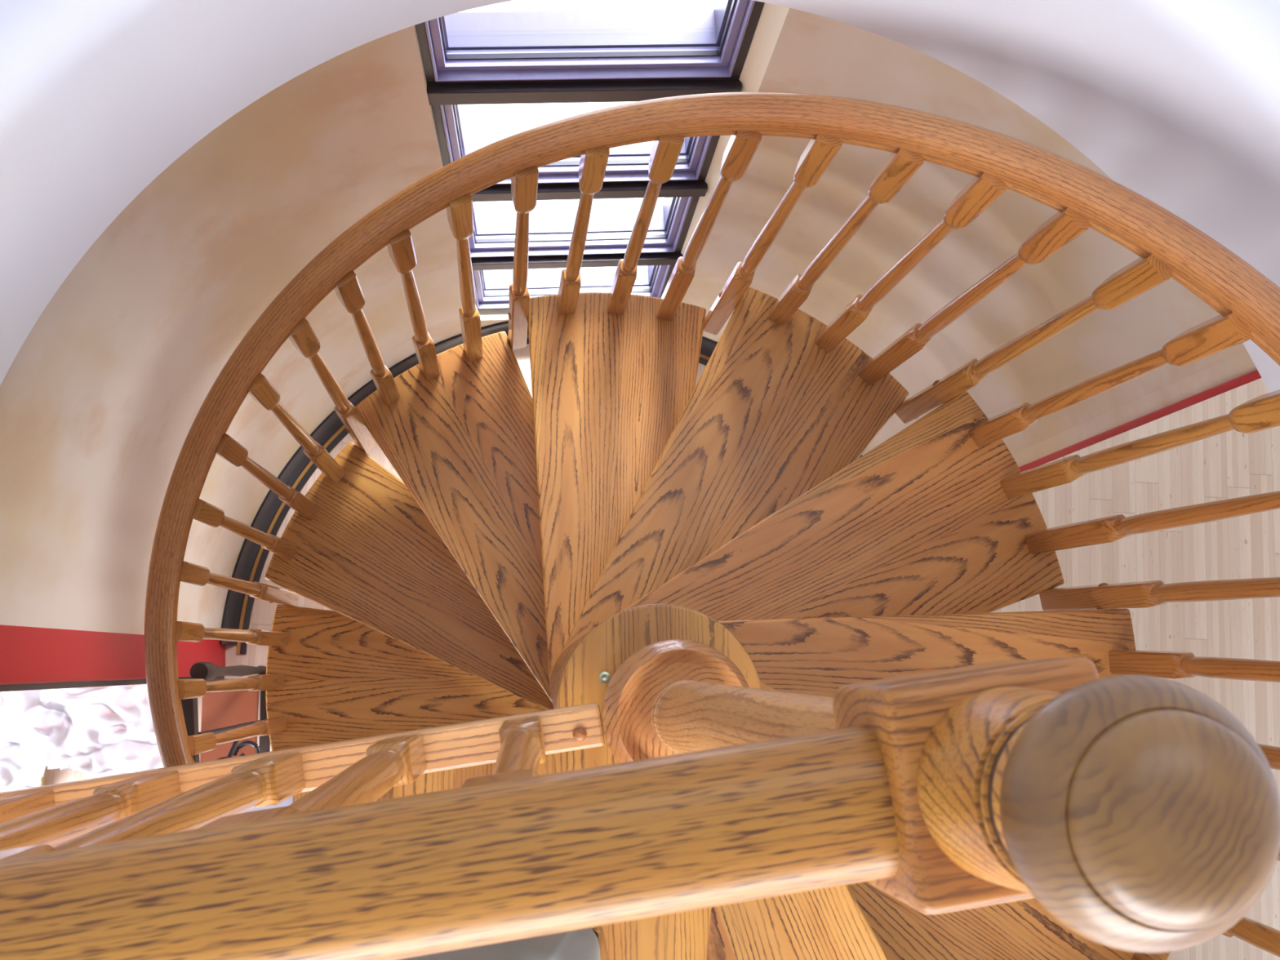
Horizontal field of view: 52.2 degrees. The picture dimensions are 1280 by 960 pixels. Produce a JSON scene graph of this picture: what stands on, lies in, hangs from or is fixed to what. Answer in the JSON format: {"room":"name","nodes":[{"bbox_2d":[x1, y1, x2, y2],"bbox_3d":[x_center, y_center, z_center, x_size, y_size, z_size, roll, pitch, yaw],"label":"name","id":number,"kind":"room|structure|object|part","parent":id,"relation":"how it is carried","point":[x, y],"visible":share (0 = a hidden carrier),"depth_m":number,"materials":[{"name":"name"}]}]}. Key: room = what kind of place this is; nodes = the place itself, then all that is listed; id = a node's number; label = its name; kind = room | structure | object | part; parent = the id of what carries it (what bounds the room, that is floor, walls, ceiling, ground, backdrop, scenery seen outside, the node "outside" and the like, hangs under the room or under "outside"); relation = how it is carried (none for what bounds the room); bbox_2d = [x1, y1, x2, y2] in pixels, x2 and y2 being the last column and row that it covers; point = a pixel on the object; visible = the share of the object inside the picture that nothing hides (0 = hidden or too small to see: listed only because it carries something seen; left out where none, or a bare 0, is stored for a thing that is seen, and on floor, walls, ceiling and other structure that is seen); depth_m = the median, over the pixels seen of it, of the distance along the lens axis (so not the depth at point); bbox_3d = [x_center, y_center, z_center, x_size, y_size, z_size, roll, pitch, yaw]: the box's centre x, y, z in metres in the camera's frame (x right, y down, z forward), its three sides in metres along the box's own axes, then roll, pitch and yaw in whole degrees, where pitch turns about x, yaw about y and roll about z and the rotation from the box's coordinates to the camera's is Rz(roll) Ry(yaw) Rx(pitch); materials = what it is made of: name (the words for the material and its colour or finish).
{"room":"spiral staircase","nodes":[
{"label":"spiral staircase","id":0,"kind":"room"},
{"bbox_2d":[243,795,596,934],"bbox_3d":[-0.950,1.199,1.089,1.838,0.086,1.812,0,82,-4],"label":"floor","id":1,"kind":"structure","parent":0,"point":[286,802],"depth_m":1.22,"materials":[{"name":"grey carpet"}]},
{"bbox_2d":[397,927,600,959],"bbox_3d":[-0.152,0.498,1.157,0.241,0.088,0.201,0,82,-4],"label":"cloth","id":2,"kind":"object","parent":1,"relation":"on","point":[580,944],"visible":0.51,"depth_m":1.17,"materials":[{"name":"grey fabric"}]},
{"bbox_2d":[0,8,1246,639],"bbox_3d":[-0.227,-0.329,2.946,2.382,2.475,0.963,-10,83,-6],"label":"wall","id":3,"kind":"structure","parent":0,"point":[100,401],"depth_m":2.60,"materials":[{"name":"paint"}]},
{"bbox_2d":[0,675,224,691],"bbox_3d":[-1.210,0.435,2.777,0.057,2.455,0.012,0,82,-4],"label":"trim","id":4,"kind":"structure","parent":3,"relation":"attached to","point":[117,682],"depth_m":2.70,"materials":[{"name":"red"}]},
{"bbox_2d":[0,624,225,684],"bbox_3d":[-1.211,0.374,2.785,0.070,2.455,0.114,0,82,-4],"label":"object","id":5,"kind":"structure","parent":3,"relation":"attached to","point":[28,655],"depth_m":2.73,"materials":[{"name":"red paint"}]},
{"bbox_2d":[235,334,710,653],"bbox_3d":[-0.313,-0.063,4.154,2.064,0.004,0.820,-11,83,-6],"label":"trim","id":6,"kind":"structure","parent":3,"relation":"attached to","point":[242,615],"depth_m":4.06,"materials":[{"name":"black wood"}]},
{"bbox_2d":[240,337,708,653],"bbox_3d":[-0.311,-0.056,4.153,2.043,0.005,0.813,-11,83,-6],"label":"trim","id":7,"kind":"structure","parent":3,"relation":"attached to","point":[335,442],"depth_m":4.06,"materials":[{"name":"grey"}]},
{"bbox_2d":[219,320,862,644],"bbox_3d":[-0.307,-0.098,4.121,2.137,0.080,0.844,-11,83,-6],"label":"baseboard","id":8,"kind":"structure","parent":3,"relation":"attached to","point":[248,553],"depth_m":4.05,"materials":[{"name":"grey"}]},
{"bbox_2d":[472,265,675,310],"bbox_3d":[-0.207,-0.622,3.797,0.593,0.469,0.123,-2,82,-5],"label":"window","id":9,"kind":"structure","parent":3,"relation":"in","point":[491,287],"depth_m":3.98,"materials":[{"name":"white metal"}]},
{"bbox_3d":[-0.208,-0.649,3.801,0.533,0.413,0.068,-2,82,-5],"label":"frame","id":10,"kind":"part","parent":9,"relation":"part of","materials":[{"name":"glass"}]},
{"bbox_2d":[431,104,719,186],"bbox_3d":[-0.130,-0.767,2.757,0.593,0.486,0.123,-2,82,-5],"label":"window","id":11,"kind":"structure","parent":3,"relation":"in","point":[629,163],"depth_m":2.95,"materials":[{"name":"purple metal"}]},
{"bbox_3d":[-0.131,-0.794,2.760,0.533,0.430,0.068,-2,82,-5],"label":"frame","id":12,"kind":"part","parent":11,"relation":"part of","materials":[{"name":"glass"}]},
{"bbox_2d":[471,253,683,270],"bbox_3d":[-0.186,-0.615,3.538,0.601,0.052,0.068,-2,82,-5],"label":"trim","id":13,"kind":"structure","parent":3,"relation":"attached to","point":[658,259],"depth_m":3.52,"materials":[{"name":"brown metal"}]},
{"bbox_2d":[468,196,699,257],"bbox_3d":[-0.168,-0.694,3.282,0.593,0.487,0.123,-2,82,-5],"label":"window","id":14,"kind":"structure","parent":3,"relation":"in","point":[610,228],"depth_m":3.48,"materials":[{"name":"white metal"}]},
{"bbox_3d":[-0.170,-0.721,3.285,0.533,0.431,0.068,-2,82,-5],"label":"frame","id":15,"kind":"part","parent":14,"relation":"part of","materials":[{"name":"glass"}]},
{"bbox_2d":[426,79,742,105],"bbox_3d":[-0.108,-0.762,2.489,0.601,0.053,0.068,-2,82,-5],"label":"trim","id":16,"kind":"structure","parent":3,"relation":"attached to","point":[632,91],"depth_m":2.47,"materials":[{"name":"brown metal"}]},
{"bbox_2d":[471,181,707,201],"bbox_3d":[-0.147,-0.689,3.013,0.601,0.053,0.068,-2,82,-5],"label":"trim","id":17,"kind":"structure","parent":3,"relation":"attached to","point":[687,188],"depth_m":3.00,"materials":[{"name":"brown metal"}]},
{"bbox_2d":[415,0,764,84],"bbox_3d":[-0.091,-0.841,2.232,0.593,0.486,0.123,-2,82,-5],"label":"window","id":18,"kind":"structure","parent":3,"relation":"in","point":[652,45],"depth_m":2.43,"materials":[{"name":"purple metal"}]},
{"bbox_3d":[-0.092,-0.868,2.236,0.533,0.430,0.068,-2,82,-5],"label":"frame","id":19,"kind":"part","parent":18,"relation":"part of","materials":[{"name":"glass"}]},
{"bbox_2d":[413,2,789,320],"bbox_3d":[-0.120,-0.696,2.915,0.680,2.295,0.089,-2,82,-4],"label":"window frame","id":20,"kind":"structure","parent":3,"relation":"attached to","point":[772,18],"depth_m":2.42,"materials":[{"name":"beige paint"}]},
{"bbox_2d":[1018,369,1261,471],"bbox_3d":[0.902,-0.035,2.999,0.016,2.455,0.015,-23,84,-7],"label":"trim","id":21,"kind":"structure","parent":3,"relation":"attached to","point":[1255,375],"depth_m":2.40,"materials":[{"name":"red paint"}]},
{"bbox_2d":[0,0,1279,392],"bbox_3d":[0.187,0.048,1.509,3.799,0.360,3.376,44,81,3],"label":"ceiling","id":22,"kind":"structure","parent":0,"point":[1177,102],"depth_m":1.58,"materials":[{"name":"white paint"}]},
{"bbox_2d":[44,343,1279,959],"bbox_3d":[0.018,1.422,3.998,8.800,0.050,5.550,0,82,-4],"label":"floor","id":23,"kind":"structure","parent":0,"point":[1233,464],"depth_m":4.26,"materials":[{"name":"brown wood"}]},
{"bbox_2d":[40,769,45,786],"bbox_3d":[-1.944,0.800,3.871,0.330,0.085,0.310,0,82,-4],"label":"carton","id":24,"kind":"object","parent":23,"relation":"on","point":[43,777],"visible":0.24,"depth_m":3.90,"materials":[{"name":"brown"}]},
{"bbox_2d":[0,684,163,792],"bbox_3d":[-1.719,0.789,3.800,0.810,0.096,0.389,0,82,-4],"label":"plastic sheet","id":25,"kind":"object","parent":24,"relation":"on","point":[107,731],"visible":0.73,"depth_m":3.82,"materials":[{"name":"white plastic"}]},
{"bbox_2d":[181,662,270,762],"bbox_3d":[-1.164,0.670,3.578,0.223,0.815,0.340,0,82,-4],"label":"stand","id":26,"kind":"object","parent":23,"relation":"on","point":[221,712],"visible":0.37,"depth_m":3.85,"materials":[{"name":"brown wood"}]},
{"bbox_3d":[-1.123,0.529,3.623,0.050,0.770,0.050,0,82,-4],"label":"leg","id":27,"kind":"part","parent":26,"relation":"part of","materials":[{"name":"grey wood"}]},
{"bbox_2d":[200,679,258,762],"bbox_3d":[-1.216,0.721,3.869,0.162,0.018,0.260,0,82,-4],"label":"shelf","id":28,"kind":"object","parent":26,"relation":"attached to","point":[225,708],"depth_m":3.86,"materials":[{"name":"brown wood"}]},
{"bbox_3d":[-1.113,0.679,3.578,0.015,0.720,0.015,0,82,-4],"label":"twisted rod","id":29,"kind":"part","parent":26,"relation":"part of","materials":[{"name":"black metal"}]},
{"bbox_2d":[264,286,1170,959],"bbox_3d":[-0.084,0.404,2.661,1.560,2.857,1.559,43,81,2],"label":"spiral staircase","id":30,"kind":"structure","parent":23,"relation":"on","point":[526,548],"depth_m":2.43,"materials":[{"name":"brown wood"}]},
{"bbox_2d":[144,92,1279,959],"bbox_3d":[-0.049,0.336,2.178,1.604,3.420,1.604,12,81,-2],"label":"stair railing","id":31,"kind":"object","parent":30,"relation":"on","point":[1247,302],"visible":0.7,"depth_m":1.91,"materials":[{"name":"brown wood"}]},
{"bbox_2d":[601,639,1279,953],"bbox_3d":[0.063,0.154,0.767,0.134,0.977,0.134,-8,83,-5],"label":"newel post","id":32,"kind":"object","parent":30,"relation":"on","point":[1139,812],"visible":0.94,"depth_m":0.31,"materials":[{"name":"brown wood"}]},
{"bbox_2d":[0,702,898,959],"bbox_3d":[-0.811,0.273,0.724,1.748,0.813,0.048,-8,83,-5],"label":"landing railing","id":33,"kind":"object","parent":32,"relation":"attached to","point":[168,863],"visible":1,"depth_m":0.40,"materials":[{"name":"brown wood"}]},
{"bbox_3d":[-0.868,0.334,1.105,1.689,0.035,0.038,-8,83,-5],"label":"rail","id":34,"kind":"part","parent":33,"relation":"part of","materials":[{"name":"brown wood"}]},
{"bbox_2d":[1012,350,1257,466],"bbox_3d":[2.663,-0.826,3.231,3.882,2.475,0.119,-22,84,-7],"label":"wall","id":35,"kind":"structure","parent":0,"point":[1241,364],"depth_m":2.43,"materials":[{"name":"paint"}]}
]}

